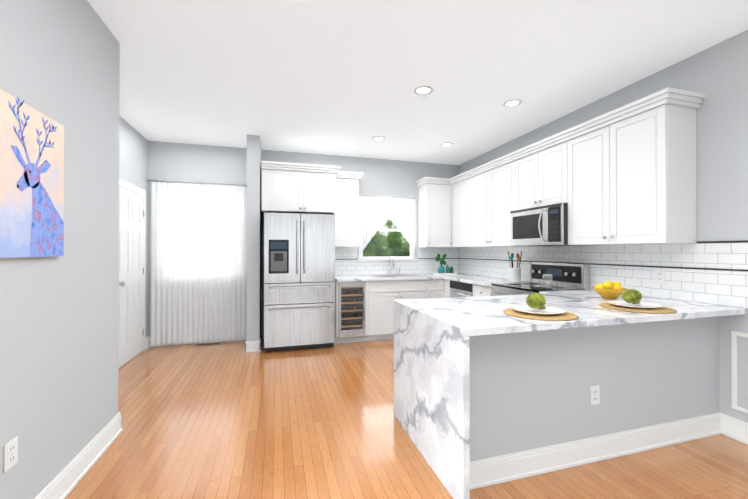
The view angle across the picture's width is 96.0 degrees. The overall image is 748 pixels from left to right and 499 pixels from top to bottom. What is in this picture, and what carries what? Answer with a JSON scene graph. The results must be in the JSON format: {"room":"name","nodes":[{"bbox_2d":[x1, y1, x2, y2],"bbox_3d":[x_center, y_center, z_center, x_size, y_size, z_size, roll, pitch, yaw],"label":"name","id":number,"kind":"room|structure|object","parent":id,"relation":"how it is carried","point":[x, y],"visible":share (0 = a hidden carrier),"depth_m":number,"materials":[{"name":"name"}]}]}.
{"room":"kitchen","nodes":[
{"label":"kitchen","id":0,"kind":"room"},
{"bbox_2d":[0,0,119,498],"bbox_3d":[-1.283,-0.102,-0.592,0.592,2.826,6.156,0,0,-16],"label":"wall","id":1,"kind":"structure","parent":0,"point":[59,315],"depth_m":1.83,"materials":[{"name":"grey paint"}]},
{"bbox_2d":[4,436,17,472],"bbox_3d":[-1.560,0.882,1.448,0.007,0.116,0.072,0,0,-16],"label":"outlet","id":2,"kind":"object","parent":1,"relation":"attached to","point":[10,453],"visible":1,"depth_m":1.44,"materials":[{"name":"white plastic"}]},
{"bbox_2d":[0,89,63,257],"bbox_3d":[-1.576,-0.311,1.539,0.024,0.698,0.480,0,0,-16],"label":"framed picture","id":3,"kind":"object","parent":1,"relation":"attached to","point":[31,182],"visible":1,"depth_m":1.53},
{"bbox_2d":[34,336,747,498],"bbox_3d":[0.393,1.251,1.150,4.785,0.140,8.585,0,0,-16],"label":"baseboard","id":4,"kind":"structure","parent":1,"relation":"attached to","point":[62,484],"depth_m":2.10,"materials":[{"name":"white wood"}]},
{"bbox_2d":[119,116,147,337],"bbox_3d":[-1.979,-0.096,0.533,0.120,2.826,8.705,0,0,-16],"label":"wall","id":5,"kind":"structure","parent":0,"point":[133,156],"depth_m":4.20,"materials":[{"name":"grey paint"}]},
{"bbox_2d":[118,178,145,368],"bbox_3d":[-2.879,0.279,4.016,0.084,2.115,0.970,0,0,-16],"label":"door","id":6,"kind":"structure","parent":5,"relation":"in","point":[132,238],"depth_m":4.05,"materials":[{"name":"white wood"}]},
{"bbox_2d":[247,135,261,340],"bbox_3d":[-1.665,-0.073,4.700,0.160,2.826,0.635,0,0,-16],"label":"wall","id":7,"kind":"structure","parent":0,"point":[254,242],"depth_m":4.40,"materials":[{"name":"grey paint"}]},
{"bbox_2d":[148,141,458,338],"bbox_3d":[-0.758,-0.069,5.355,4.905,2.826,0.120,0,0,-16],"label":"wall","id":8,"kind":"structure","parent":0,"point":[178,162],"depth_m":5.03,"materials":[{"name":"grey paint"}]},
{"bbox_2d":[147,180,246,344],"bbox_3d":[-2.442,0.178,4.758,1.331,2.255,0.083,0,0,-16],"label":"sheer curtain","id":9,"kind":"object","parent":8,"relation":"hanging from","point":[198,278],"visible":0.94,"depth_m":4.73,"materials":[{"name":"white fabric"}]},
{"bbox_2d":[262,167,308,214],"bbox_3d":[-1.288,-0.797,4.827,0.592,0.585,0.601,0,0,-16],"label":"upper cabinet","id":10,"kind":"object","parent":8,"relation":"attached to","point":[284,189],"depth_m":4.54,"materials":[{"name":"white wood"}]},
{"bbox_2d":[309,167,336,214],"bbox_3d":[-0.867,-0.796,4.949,0.512,0.585,0.601,0,0,-16],"label":"upper cabinet","id":11,"kind":"object","parent":8,"relation":"attached to","point":[322,184],"depth_m":4.68,"materials":[{"name":"white wood"}]},
{"bbox_2d":[335,175,360,246],"bbox_3d":[-0.466,-0.557,5.206,0.398,1.060,0.327,0,0,-16],"label":"upper cabinet","id":12,"kind":"object","parent":8,"relation":"attached to","point":[347,217],"depth_m":5.06,"materials":[{"name":"white wood"}]},
{"bbox_2d":[357,196,417,263],"bbox_3d":[0.224,-0.306,5.604,1.050,1.112,0.120,0,0,-16],"label":"kitchen window","id":13,"kind":"structure","parent":8,"relation":"in","point":[398,259],"depth_m":5.61,"materials":[{"name":"white"}]},
{"bbox_2d":[359,196,417,254],"bbox_3d":[0.241,-0.379,5.546,1.040,0.953,0.065,0,0,-16],"label":"valance","id":14,"kind":"object","parent":13,"relation":"hanging from","point":[367,221],"visible":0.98,"depth_m":5.52,"materials":[{"name":"white fabric"}]},
{"bbox_2d":[335,247,458,275],"bbox_3d":[0.394,0.200,5.617,2.280,0.450,0.013,0,0,-16],"label":"tile backsplash","id":15,"kind":"structure","parent":8,"relation":"attached to","point":[345,257],"depth_m":5.63,"materials":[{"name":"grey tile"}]},
{"bbox_2d":[417,179,448,246],"bbox_3d":[1.026,-0.555,5.608,0.452,1.060,0.383,0,0,-16],"label":"upper cabinet","id":16,"kind":"object","parent":8,"relation":"attached to","point":[433,195],"depth_m":5.48,"materials":[{"name":"white wood"}]},
{"bbox_2d":[65,339,747,498],"bbox_3d":[0.393,1.351,1.149,5.025,0.060,8.825,0,0,-16],"label":"floor","id":17,"kind":"structure","parent":0,"point":[229,420],"depth_m":2.26,"materials":[{"name":"brown wood"}]},
{"bbox_2d":[195,342,221,345],"bbox_3d":[-2.321,1.338,4.713,0.330,0.004,0.110,0,0,-16],"label":"floor vent","id":18,"kind":"object","parent":17,"relation":"in","point":[207,344],"visible":1,"depth_m":4.70,"materials":[{"name":"gold metal"}]},
{"bbox_2d":[264,211,334,351],"bbox_3d":[-1.059,0.432,4.746,0.910,1.818,0.847,0,0,-16],"label":"fridge","id":19,"kind":"object","parent":17,"relation":"on","point":[299,281],"visible":1,"depth_m":4.40,"materials":[{"name":"grey metal"}]},
{"bbox_2d":[335,281,370,343],"bbox_3d":[-0.382,0.903,5.031,0.468,0.878,0.694,0,0,-16],"label":"wine cooler","id":20,"kind":"object","parent":17,"relation":"on","point":[364,310],"depth_m":4.76,"materials":[{"name":"white metal"}]},
{"bbox_2d":[371,279,430,340],"bbox_3d":[0.273,0.904,5.243,1.007,0.878,0.651,0,0,-16],"label":"base cabinet","id":21,"kind":"object","parent":17,"relation":"on","point":[383,293],"depth_m":4.91,"materials":[{"name":"white wood"}]},
{"bbox_2d":[431,279,438,297],"bbox_3d":[0.817,0.905,5.400,0.353,0.878,0.651,0,0,-16],"label":"base cabinet","id":22,"kind":"object","parent":17,"relation":"on","point":[434,282],"depth_m":5.11,"materials":[{"name":"white wood"}]},
{"bbox_2d":[439,279,450,297],"bbox_3d":[1.369,0.904,5.152,0.681,0.878,0.191,0,0,-16],"label":"base cabinet","id":23,"kind":"object","parent":17,"relation":"on","point":[444,285],"depth_m":5.13,"materials":[{"name":"white wood"}]},
{"bbox_2d":[335,274,454,281],"bbox_3d":[0.487,0.443,5.291,2.281,0.039,0.666,0,0,-16],"label":"countertop","id":24,"kind":"structure","parent":23,"relation":"on","point":[341,278],"depth_m":4.94,"materials":[{"name":"white stone"}]},
{"bbox_2d":[368,256,423,277],"bbox_3d":[0.322,0.270,5.264,0.760,0.305,0.518,0,0,-16],"label":"sink","id":25,"kind":"object","parent":24,"relation":"in","point":[388,275],"visible":1,"depth_m":5.29,"materials":[{"name":"metal"}]},
{"bbox_2d":[433,254,456,274],"bbox_3d":[1.165,0.251,5.495,0.340,0.345,0.186,0,0,-16],"label":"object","id":26,"kind":"object","parent":24,"relation":"on","point":[449,270],"visible":1,"depth_m":5.46,"materials":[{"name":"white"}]},
{"bbox_2d":[443,273,526,286],"bbox_3d":[1.535,0.439,4.628,0.638,0.039,1.137,0,0,-16],"label":"countertop","id":27,"kind":"structure","parent":23,"relation":"on","point":[460,277],"depth_m":4.60,"materials":[{"name":"white stone"}]},
{"bbox_2d":[508,251,521,281],"bbox_3d":[1.789,0.220,4.274,0.164,0.394,0.164,0,0,-16],"label":"utensil crock","id":28,"kind":"object","parent":27,"relation":"on","point":[514,274],"visible":1,"depth_m":4.22,"materials":[{"name":"white ceramic"}]},
{"bbox_2d":[394,289,746,498],"bbox_3d":[1.349,0.868,2.491,2.181,0.920,1.047,0,0,-16],"label":"countertop","id":29,"kind":"structure","parent":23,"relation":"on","point":[432,376],"depth_m":2.06,"materials":[{"name":"white stone"}]},
{"bbox_2d":[503,308,578,320],"bbox_3d":[1.026,0.402,2.090,0.420,0.006,0.420,0,0,-16],"label":"placemat","id":30,"kind":"object","parent":29,"relation":"on","point":[565,316],"visible":0.52,"depth_m":1.99,"materials":[{"name":"beige wicker"}]},
{"bbox_2d":[512,305,565,314],"bbox_3d":[1.030,0.388,2.112,0.300,0.020,0.300,0,0,-16],"label":"dinner plate","id":31,"kind":"object","parent":30,"relation":"on","point":[530,310],"visible":0.88,"depth_m":2.12,"materials":[{"name":"white ceramic"}]},
{"bbox_2d":[526,293,545,309],"bbox_3d":[1.029,0.333,2.122,0.136,0.107,0.114,0,0,-16],"label":"artichoke","id":32,"kind":"object","parent":31,"relation":"on","point":[535,301],"visible":1,"depth_m":2.08,"materials":[{"name":"green food"}]},
{"bbox_2d":[543,274,552,295],"bbox_3d":[1.531,0.317,2.970,0.080,0.185,0.080,0,0,-16],"label":"wine glass","id":33,"kind":"object","parent":29,"relation":"on","point":[547,280],"visible":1,"depth_m":2.96,"materials":[{"name":"clear glass"}]},
{"bbox_2d":[592,281,626,298],"bbox_3d":[1.948,0.338,2.789,0.240,0.142,0.240,0,0,-16],"label":"lemon bowl","id":34,"kind":"object","parent":29,"relation":"on","point":[610,290],"visible":0.98,"depth_m":2.73,"materials":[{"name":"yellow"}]},
{"bbox_2d":[599,303,676,313],"bbox_3d":[1.796,0.403,2.307,0.420,0.006,0.420,0,0,-16],"label":"placemat","id":35,"kind":"object","parent":29,"relation":"on","point":[662,310],"visible":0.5,"depth_m":2.21,"materials":[{"name":"beige wicker"}]},
{"bbox_2d":[608,301,661,308],"bbox_3d":[1.800,0.390,2.329,0.300,0.020,0.300,0,0,-16],"label":"dinner plate","id":36,"kind":"object","parent":35,"relation":"on","point":[643,305],"visible":0.92,"depth_m":2.34,"materials":[{"name":"white ceramic"}]},
{"bbox_2d":[621,289,641,303],"bbox_3d":[1.799,0.334,2.340,0.136,0.107,0.114,0,0,-16],"label":"artichoke","id":37,"kind":"object","parent":36,"relation":"on","point":[633,296],"visible":1,"depth_m":2.30,"materials":[{"name":"green food"}]},
{"bbox_2d":[451,280,470,297],"bbox_3d":[1.512,0.902,4.753,0.628,0.878,0.656,0,0,-16],"label":"dishwasher","id":38,"kind":"object","parent":17,"relation":"on","point":[458,289],"depth_m":4.69,"materials":[{"name":"white metal"}]},
{"bbox_2d":[471,284,491,296],"bbox_3d":[1.647,0.899,4.288,0.628,0.878,0.427,0,0,-16],"label":"base cabinet","id":39,"kind":"object","parent":17,"relation":"on","point":[476,290],"depth_m":4.26,"materials":[{"name":"white wood"}]},
{"bbox_2d":[491,262,589,295],"bbox_3d":[1.761,0.747,3.702,0.701,1.175,0.756,0,0,-16],"label":"range","id":40,"kind":"object","parent":17,"relation":"on","point":[568,276],"visible":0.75,"depth_m":3.66,"materials":[{"name":"metal"}]},
{"bbox_2d":[87,0,747,164],"bbox_3d":[0.393,-1.545,1.165,5.025,0.080,8.825,0,0,-16],"label":"ceiling","id":41,"kind":"structure","parent":0,"point":[338,77],"depth_m":2.73,"materials":[{"name":"white paint"}]},
{"bbox_2d":[372,136,384,140],"bbox_3d":[0.062,-1.482,4.533,0.180,0.007,0.180,0,0,-16],"label":"recessed light","id":42,"kind":"object","parent":41,"relation":"in","point":[378,138],"visible":1,"depth_m":4.53,"materials":[{"name":"white"}]},
{"bbox_2d":[414,86,432,94],"bbox_3d":[0.466,-1.490,3.172,0.180,0.007,0.180,0,0,-16],"label":"recessed light","id":43,"kind":"object","parent":41,"relation":"in","point":[422,90],"visible":1,"depth_m":3.17,"materials":[{"name":"white"}]},
{"bbox_2d":[440,143,452,146],"bbox_3d":[1.038,-1.481,4.795,0.180,0.007,0.180,0,0,-16],"label":"recessed light","id":44,"kind":"object","parent":41,"relation":"in","point":[446,144],"visible":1,"depth_m":4.78,"materials":[{"name":"white"}]},
{"bbox_2d":[503,99,521,106],"bbox_3d":[1.417,-1.488,3.447,0.180,0.007,0.180,0,0,-16],"label":"recessed light","id":45,"kind":"object","parent":41,"relation":"in","point":[513,103],"visible":1,"depth_m":3.44,"materials":[{"name":"white"}]},
{"bbox_2d":[469,316,718,460],"bbox_3d":[1.459,0.888,2.207,2.152,0.878,0.120,0,0,-16],"label":"wall","id":46,"kind":"structure","parent":0,"point":[530,390],"depth_m":2.11,"materials":[{"name":"grey paint"}]},
{"bbox_2d":[590,385,599,404],"bbox_3d":[1.391,0.921,2.119,0.072,0.116,0.007,0,0,-16],"label":"outlet","id":47,"kind":"object","parent":46,"relation":"attached to","point":[594,395],"visible":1,"depth_m":2.12,"materials":[{"name":"white plastic"}]},
{"bbox_2d":[459,30,747,422],"bbox_3d":[2.749,-0.088,1.839,0.120,2.826,8.585,0,0,-16],"label":"wall","id":48,"kind":"structure","parent":0,"point":[717,75],"depth_m":2.45,"materials":[{"name":"grey paint"}]},
{"bbox_2d":[449,175,468,246],"bbox_3d":[1.481,-0.556,5.306,0.386,1.060,0.578,0,0,-16],"label":"upper cabinet","id":49,"kind":"object","parent":48,"relation":"attached to","point":[459,187],"depth_m":5.30,"materials":[{"name":"white wood"}]},
{"bbox_2d":[469,171,484,246],"bbox_3d":[1.645,-0.559,4.845,0.327,1.060,0.628,0,0,-16],"label":"upper cabinet","id":50,"kind":"object","parent":48,"relation":"attached to","point":[477,180],"depth_m":4.82,"materials":[{"name":"white wood"}]},
{"bbox_2d":[485,159,513,246],"bbox_3d":[1.787,-0.562,4.351,0.327,1.060,0.627,0,0,-16],"label":"upper cabinet","id":51,"kind":"object","parent":48,"relation":"attached to","point":[499,177],"depth_m":4.37,"materials":[{"name":"white wood"}]},
{"bbox_2d":[513,151,532,210],"bbox_3d":[1.920,-0.774,3.896,0.327,0.640,0.436,0,0,-16],"label":"upper cabinet","id":52,"kind":"object","parent":48,"relation":"attached to","point":[522,164],"depth_m":3.93,"materials":[{"name":"white wood"}]},
{"bbox_2d":[533,139,560,206],"bbox_3d":[2.009,-0.776,3.586,0.327,0.640,0.436,0,0,-16],"label":"upper cabinet","id":53,"kind":"object","parent":48,"relation":"attached to","point":[547,159],"depth_m":3.58,"materials":[{"name":"white wood"}]},
{"bbox_2d":[510,203,567,245],"bbox_3d":[1.891,-0.245,3.717,0.480,0.414,0.754,0,0,-16],"label":"over-the-range microwave","id":54,"kind":"object","parent":53,"relation":"attached to","point":[545,225],"visible":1,"depth_m":3.56,"materials":[{"name":"grey metal"}]},
{"bbox_2d":[561,123,600,244],"bbox_3d":[2.131,-0.568,3.164,0.327,1.060,0.553,0,0,-16],"label":"upper cabinet","id":55,"kind":"object","parent":48,"relation":"attached to","point":[580,151],"depth_m":3.16,"materials":[{"name":"white wood"}]},
{"bbox_2d":[455,240,747,307],"bbox_3d":[2.051,0.185,4.012,0.012,0.464,4.018,0,0,-16],"label":"tile backsplash","id":56,"kind":"structure","parent":48,"relation":"attached to","point":[712,272],"depth_m":2.87,"materials":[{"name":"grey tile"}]},
{"bbox_2d":[655,269,664,283],"bbox_3d":[2.389,0.230,2.813,0.007,0.116,0.072,0,0,-16],"label":"outlet","id":57,"kind":"object","parent":56,"relation":"attached to","point":[659,275],"visible":1,"depth_m":2.81,"materials":[{"name":"white plastic"}]},
{"bbox_2d":[601,95,700,244],"bbox_3d":[2.245,-0.570,2.770,0.327,1.060,0.495,0,0,-16],"label":"upper cabinet","id":58,"kind":"object","parent":48,"relation":"attached to","point":[625,174],"depth_m":2.59,"materials":[{"name":"white wood"}]},
{"bbox_2d":[731,331,747,412],"bbox_3d":[3.130,0.839,0.281,0.012,0.545,4.360,0,0,-16],"label":"trim","id":59,"kind":"structure","parent":48,"relation":"attached to","point":[734,334],"depth_m":2.36,"materials":[{"name":"white wood"}]},
{"label":"outside","id":60,"kind":"structure","parent":0,"visible":0},
{"bbox_2d":[363,199,409,256],"bbox_3d":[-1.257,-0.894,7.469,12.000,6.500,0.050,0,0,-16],"label":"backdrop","id":61,"kind":"structure","parent":60,"point":[381,251],"depth_m":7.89,"materials":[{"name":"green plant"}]}
]}

